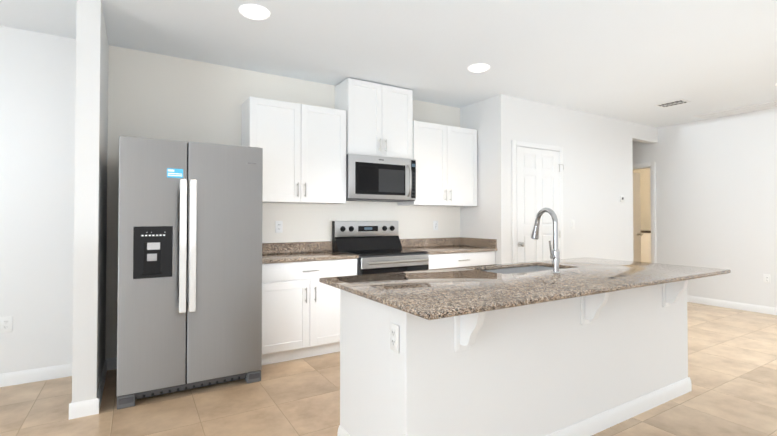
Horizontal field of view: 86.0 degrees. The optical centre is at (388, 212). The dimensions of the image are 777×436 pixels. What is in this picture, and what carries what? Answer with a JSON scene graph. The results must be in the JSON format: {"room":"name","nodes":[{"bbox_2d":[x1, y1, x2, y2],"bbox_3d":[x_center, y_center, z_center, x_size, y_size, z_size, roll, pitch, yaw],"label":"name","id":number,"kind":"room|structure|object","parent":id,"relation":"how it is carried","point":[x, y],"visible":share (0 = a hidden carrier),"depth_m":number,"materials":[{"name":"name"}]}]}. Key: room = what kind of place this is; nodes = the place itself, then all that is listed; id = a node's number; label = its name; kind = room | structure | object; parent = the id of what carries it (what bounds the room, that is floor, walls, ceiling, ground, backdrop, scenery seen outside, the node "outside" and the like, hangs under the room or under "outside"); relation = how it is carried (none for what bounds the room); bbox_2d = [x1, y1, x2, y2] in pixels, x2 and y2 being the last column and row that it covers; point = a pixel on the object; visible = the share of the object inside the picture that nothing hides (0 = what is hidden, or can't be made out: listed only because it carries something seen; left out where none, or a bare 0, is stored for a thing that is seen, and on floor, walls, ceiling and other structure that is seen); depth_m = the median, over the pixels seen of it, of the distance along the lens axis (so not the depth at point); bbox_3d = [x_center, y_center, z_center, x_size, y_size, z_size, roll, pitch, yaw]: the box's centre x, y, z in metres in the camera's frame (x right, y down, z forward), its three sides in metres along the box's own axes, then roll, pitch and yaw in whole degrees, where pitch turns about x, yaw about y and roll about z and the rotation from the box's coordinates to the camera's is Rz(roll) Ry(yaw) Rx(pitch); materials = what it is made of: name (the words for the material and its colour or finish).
{"room":"kitchen","nodes":[
{"label":"kitchen","id":0,"kind":"room"},
{"bbox_2d":[68,0,111,402],"bbox_3d":[-2.151,-0.051,3.029,0.126,2.694,0.865,1,-1,-31],"label":"wall","id":1,"kind":"structure","parent":0,"point":[78,106],"depth_m":2.68,"materials":[{"name":"paint"}]},
{"bbox_2d":[69,401,82,419],"bbox_3d":[-2.197,1.248,2.972,0.038,0.095,0.879,1,-1,-31],"label":"baseboard","id":2,"kind":"structure","parent":1,"relation":"attached to","point":[74,408],"depth_m":2.60,"materials":[{"name":"paint"}]},
{"bbox_2d":[94,358,108,414],"bbox_3d":[-2.087,1.249,3.038,0.014,0.095,0.879,1,-1,-31],"label":"baseboard","id":3,"kind":"structure","parent":1,"relation":"attached to","point":[97,402],"depth_m":2.89,"materials":[{"name":"paint"}]},
{"bbox_2d":[0,26,463,373],"bbox_3d":[-2.557,-0.045,3.383,8.090,2.694,0.120,1,-1,-31],"label":"wall","id":4,"kind":"structure","parent":0,"point":[155,96],"depth_m":3.32,"materials":[{"name":"paint"}]},
{"bbox_2d":[0,316,12,332],"bbox_3d":[-2.857,0.840,3.112,0.072,0.118,0.008,1,-1,-31],"label":"outlet","id":5,"kind":"object","parent":4,"relation":"attached to","point":[6,323],"visible":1,"depth_m":3.11,"materials":[{"name":"white plastic"}]},
{"bbox_2d":[0,364,71,386],"bbox_3d":[-4.158,1.238,2.316,4.026,0.095,0.014,1,-1,-31],"label":"baseboard","id":6,"kind":"structure","parent":4,"relation":"attached to","point":[54,372],"depth_m":3.19,"materials":[{"name":"paint"}]},
{"bbox_2d":[109,357,116,369],"bbox_3d":[-1.879,1.259,3.693,1.048,0.095,0.014,1,-1,-31],"label":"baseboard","id":7,"kind":"structure","parent":4,"relation":"attached to","point":[112,361],"depth_m":3.45,"materials":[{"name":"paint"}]},
{"bbox_2d":[275,221,282,232],"bbox_3d":[-1.100,0.149,4.184,0.072,0.118,0.008,1,-1,-31],"label":"outlet","id":8,"kind":"object","parent":4,"relation":"attached to","point":[278,226],"visible":1,"depth_m":4.18,"materials":[{"name":"white plastic"}]},
{"bbox_2d":[241,96,348,203],"bbox_3d":[-0.920,-0.561,4.109,0.954,0.943,0.338,1,-1,-31],"label":"upper cabinet","id":9,"kind":"object","parent":4,"relation":"attached to","point":[307,149],"depth_m":3.96,"materials":[{"name":"paint"}]},
{"bbox_2d":[335,78,412,158],"bbox_3d":[-0.157,-0.973,4.577,0.794,0.777,0.338,1,-1,-31],"label":"upper cabinet","id":10,"kind":"object","parent":4,"relation":"attached to","point":[380,115],"depth_m":4.41,"materials":[{"name":"paint"}]},
{"bbox_2d":[346,154,415,201],"bbox_3d":[-0.130,-0.351,4.515,0.814,0.459,0.454,1,-1,-31],"label":"microwave","id":11,"kind":"object","parent":10,"relation":"attached to","point":[378,178],"visible":0.96,"depth_m":4.35,"materials":[{"name":"silver metal"}]},
{"bbox_2d":[433,221,437,229],"bbox_3d":[0.590,0.168,5.206,0.072,0.118,0.008,1,-1,-31],"label":"outlet","id":12,"kind":"object","parent":4,"relation":"attached to","point":[435,225],"visible":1,"depth_m":5.20,"materials":[{"name":"white plastic"}]},
{"bbox_2d":[397,121,476,205],"bbox_3d":[0.599,-0.546,5.027,0.951,0.943,0.338,1,-1,-31],"label":"upper cabinet","id":13,"kind":"object","parent":4,"relation":"attached to","point":[445,156],"depth_m":4.87,"materials":[{"name":"paint"}]},
{"bbox_2d":[0,302,776,435],"bbox_3d":[2.053,1.330,3.226,16.000,0.060,10.200,1,-1,-31],"label":"floor","id":14,"kind":"structure","parent":0,"point":[732,364],"depth_m":2.83,"materials":[{"name":"tile"}]},
{"bbox_2d":[116,136,262,408],"bbox_3d":[-1.585,0.401,3.319,0.934,1.798,0.958,1,-1,-31],"label":"refrigerator","id":15,"kind":"object","parent":14,"relation":"on","point":[189,303],"visible":1,"depth_m":2.91,"materials":[{"name":"grey metal"}]},
{"bbox_2d":[262,259,356,364],"bbox_3d":[-0.857,0.875,3.956,0.943,0.872,0.625,1,-1,-31],"label":"base cabinet","id":16,"kind":"object","parent":14,"relation":"on","point":[300,310],"depth_m":3.66,"materials":[{"name":"paint"}]},
{"bbox_2d":[332,221,428,274],"bbox_3d":[-0.074,0.706,4.350,0.796,1.221,0.733,1,-1,-31],"label":"range","id":17,"kind":"object","parent":14,"relation":"on","point":[376,247],"visible":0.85,"depth_m":4.42,"materials":[{"name":"silver metal"}]},
{"bbox_2d":[429,251,494,269],"bbox_3d":[0.662,0.889,4.874,1.003,0.872,0.625,1,-1,-31],"label":"base cabinet","id":18,"kind":"object","parent":14,"relation":"on","point":[449,260],"depth_m":4.60,"materials":[{"name":"paint"}]},
{"bbox_2d":[262,237,496,263],"bbox_3d":[-0.078,0.378,4.422,2.759,0.133,0.649,1,-1,-31],"label":"countertop","id":19,"kind":"structure","parent":18,"relation":"on","point":[294,252],"depth_m":4.39,"materials":[{"name":"stone"}]},
{"bbox_2d":[337,276,707,435],"bbox_3d":[0.961,0.852,2.666,2.486,0.877,0.925,1,-1,-31],"label":"kitchen island","id":20,"kind":"object","parent":14,"relation":"on","point":[556,345],"depth_m":2.17,"materials":[{"name":"paint"}]},
{"bbox_2d":[390,322,398,352],"bbox_3d":[0.024,0.552,1.831,0.008,0.118,0.072,1,-1,-31],"label":"outlet","id":21,"kind":"object","parent":20,"relation":"attached to","point":[394,326],"depth_m":1.83,"materials":[{"name":"white plastic"}]},
{"bbox_2d":[319,257,730,319],"bbox_3d":[0.964,0.401,2.635,2.553,0.025,1.065,1,-1,-31],"label":"island countertop","id":22,"kind":"structure","parent":20,"relation":"on","point":[444,293],"depth_m":2.23,"materials":[{"name":"brown stone"}]},
{"bbox_2d":[483,264,550,271],"bbox_3d":[0.954,0.512,2.949,0.802,0.213,0.428,1,-1,-31],"label":"sink","id":23,"kind":"object","parent":22,"relation":"in","point":[506,267],"depth_m":3.20,"materials":[{"name":"silver metal"}]},
{"bbox_2d":[531,208,562,271],"bbox_3d":[1.039,0.180,2.774,0.132,0.420,0.238,1,-1,-31],"label":"faucet","id":24,"kind":"object","parent":22,"relation":"on","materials":[{"name":"silver metal"}]},
{"bbox_2d":[641,234,650,262],"bbox_3d":[6.599,0.957,10.128,0.675,0.901,2.100,1,-1,-31],"label":"bathroom vanity","id":25,"kind":"object","parent":14,"relation":"on","point":[646,246],"depth_m":10.07,"materials":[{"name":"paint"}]},
{"bbox_2d":[641,230,650,233],"bbox_3d":[6.593,0.482,10.126,0.696,0.048,2.110,1,-1,-31],"label":"countertop","id":26,"kind":"structure","parent":25,"relation":"on","point":[642,231],"depth_m":10.10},
{"bbox_2d":[0,0,776,127],"bbox_3d":[2.053,-1.434,3.269,16.000,0.080,10.200,1,-1,-31],"label":"ceiling","id":27,"kind":"structure","parent":0,"point":[634,61],"depth_m":3.44,"materials":[{"name":"paint"}]},
{"bbox_2d":[239,4,269,19],"bbox_3d":[-0.935,-1.392,2.909,0.210,0.012,0.210,1,-1,-31],"label":"recessed light","id":28,"kind":"object","parent":27,"relation":"in","point":[253,11],"visible":1,"depth_m":2.89,"materials":[{"name":"white plastic"}]},
{"bbox_2d":[468,64,489,71],"bbox_3d":[0.864,-1.375,3.988,0.210,0.012,0.210,1,-1,-31],"label":"recessed light","id":29,"kind":"object","parent":27,"relation":"in","point":[478,67],"visible":1,"depth_m":3.97,"materials":[{"name":"white plastic"}]},
{"bbox_2d":[654,99,690,107],"bbox_3d":[3.552,-1.356,5.214,0.220,0.013,0.320,1,-1,-31],"label":"ceiling vent","id":30,"kind":"object","parent":27,"relation":"in","point":[673,103],"visible":1,"depth_m":5.20,"materials":[{"name":"metal"}]},
{"bbox_2d":[464,112,491,238],"bbox_3d":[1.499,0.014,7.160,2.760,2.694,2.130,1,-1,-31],"label":"wall","id":31,"kind":"structure","parent":0,"point":[477,219],"depth_m":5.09,"materials":[{"name":"paint"}]},
{"bbox_2d":[492,94,659,263],"bbox_3d":[2.767,-0.008,5.767,3.490,2.694,0.115,1,-1,-31],"label":"wall","id":32,"kind":"structure","parent":0,"point":[600,153],"depth_m":5.63,"materials":[{"name":"paint"}]},
{"bbox_2d":[511,140,563,262],"bbox_3d":[1.868,0.241,5.103,0.931,2.175,0.082,1,-1,-31],"label":"pantry door","id":33,"kind":"structure","parent":32,"relation":"in","point":[537,180],"depth_m":5.10,"materials":[{"name":"paint"}]},
{"bbox_2d":[633,168,650,229],"bbox_3d":[7.329,0.054,9.713,0.120,2.694,3.750,1,-1,-31],"label":"wall","id":34,"kind":"structure","parent":0,"point":[645,210],"depth_m":10.75,"materials":[{"name":"beige paint"}]},
{"bbox_2d":[660,107,776,307],"bbox_3d":[5.257,-0.018,5.137,0.120,2.694,9.720,1,-1,-31],"label":"wall","id":35,"kind":"structure","parent":0,"point":[718,176],"depth_m":5.88,"materials":[{"name":"paint"}]},
{"bbox_2d":[633,173,642,261],"bbox_3d":[4.314,0.316,7.533,0.740,2.078,0.235,1,-1,-31],"label":"door leaf","id":36,"kind":"structure","parent":35,"relation":"in","point":[637,234],"depth_m":7.65,"materials":[{"name":"paint"}]},
{"bbox_2d":[633,162,655,262],"bbox_3d":[4.084,0.279,7.059,0.136,2.162,0.894,1,-1,-31],"label":"door frame","id":37,"kind":"structure","parent":35,"relation":"attached to","point":[651,165],"depth_m":6.68,"materials":[{"name":"paint"}]},
{"bbox_2d":[687,295,776,314],"bbox_3d":[5.991,1.261,3.773,0.014,0.095,6.660,1,-1,-31],"label":"baseboard","id":38,"kind":"structure","parent":35,"relation":"attached to","point":[707,301],"depth_m":5.77,"materials":[{"name":"paint"}]},
{"bbox_2d":[763,274,770,283],"bbox_3d":[4.971,0.880,5.471,0.008,0.118,0.072,1,-1,-31],"label":"outlet","id":39,"kind":"object","parent":35,"relation":"attached to","point":[766,278],"visible":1,"depth_m":5.47,"materials":[{"name":"white plastic"}]}
]}

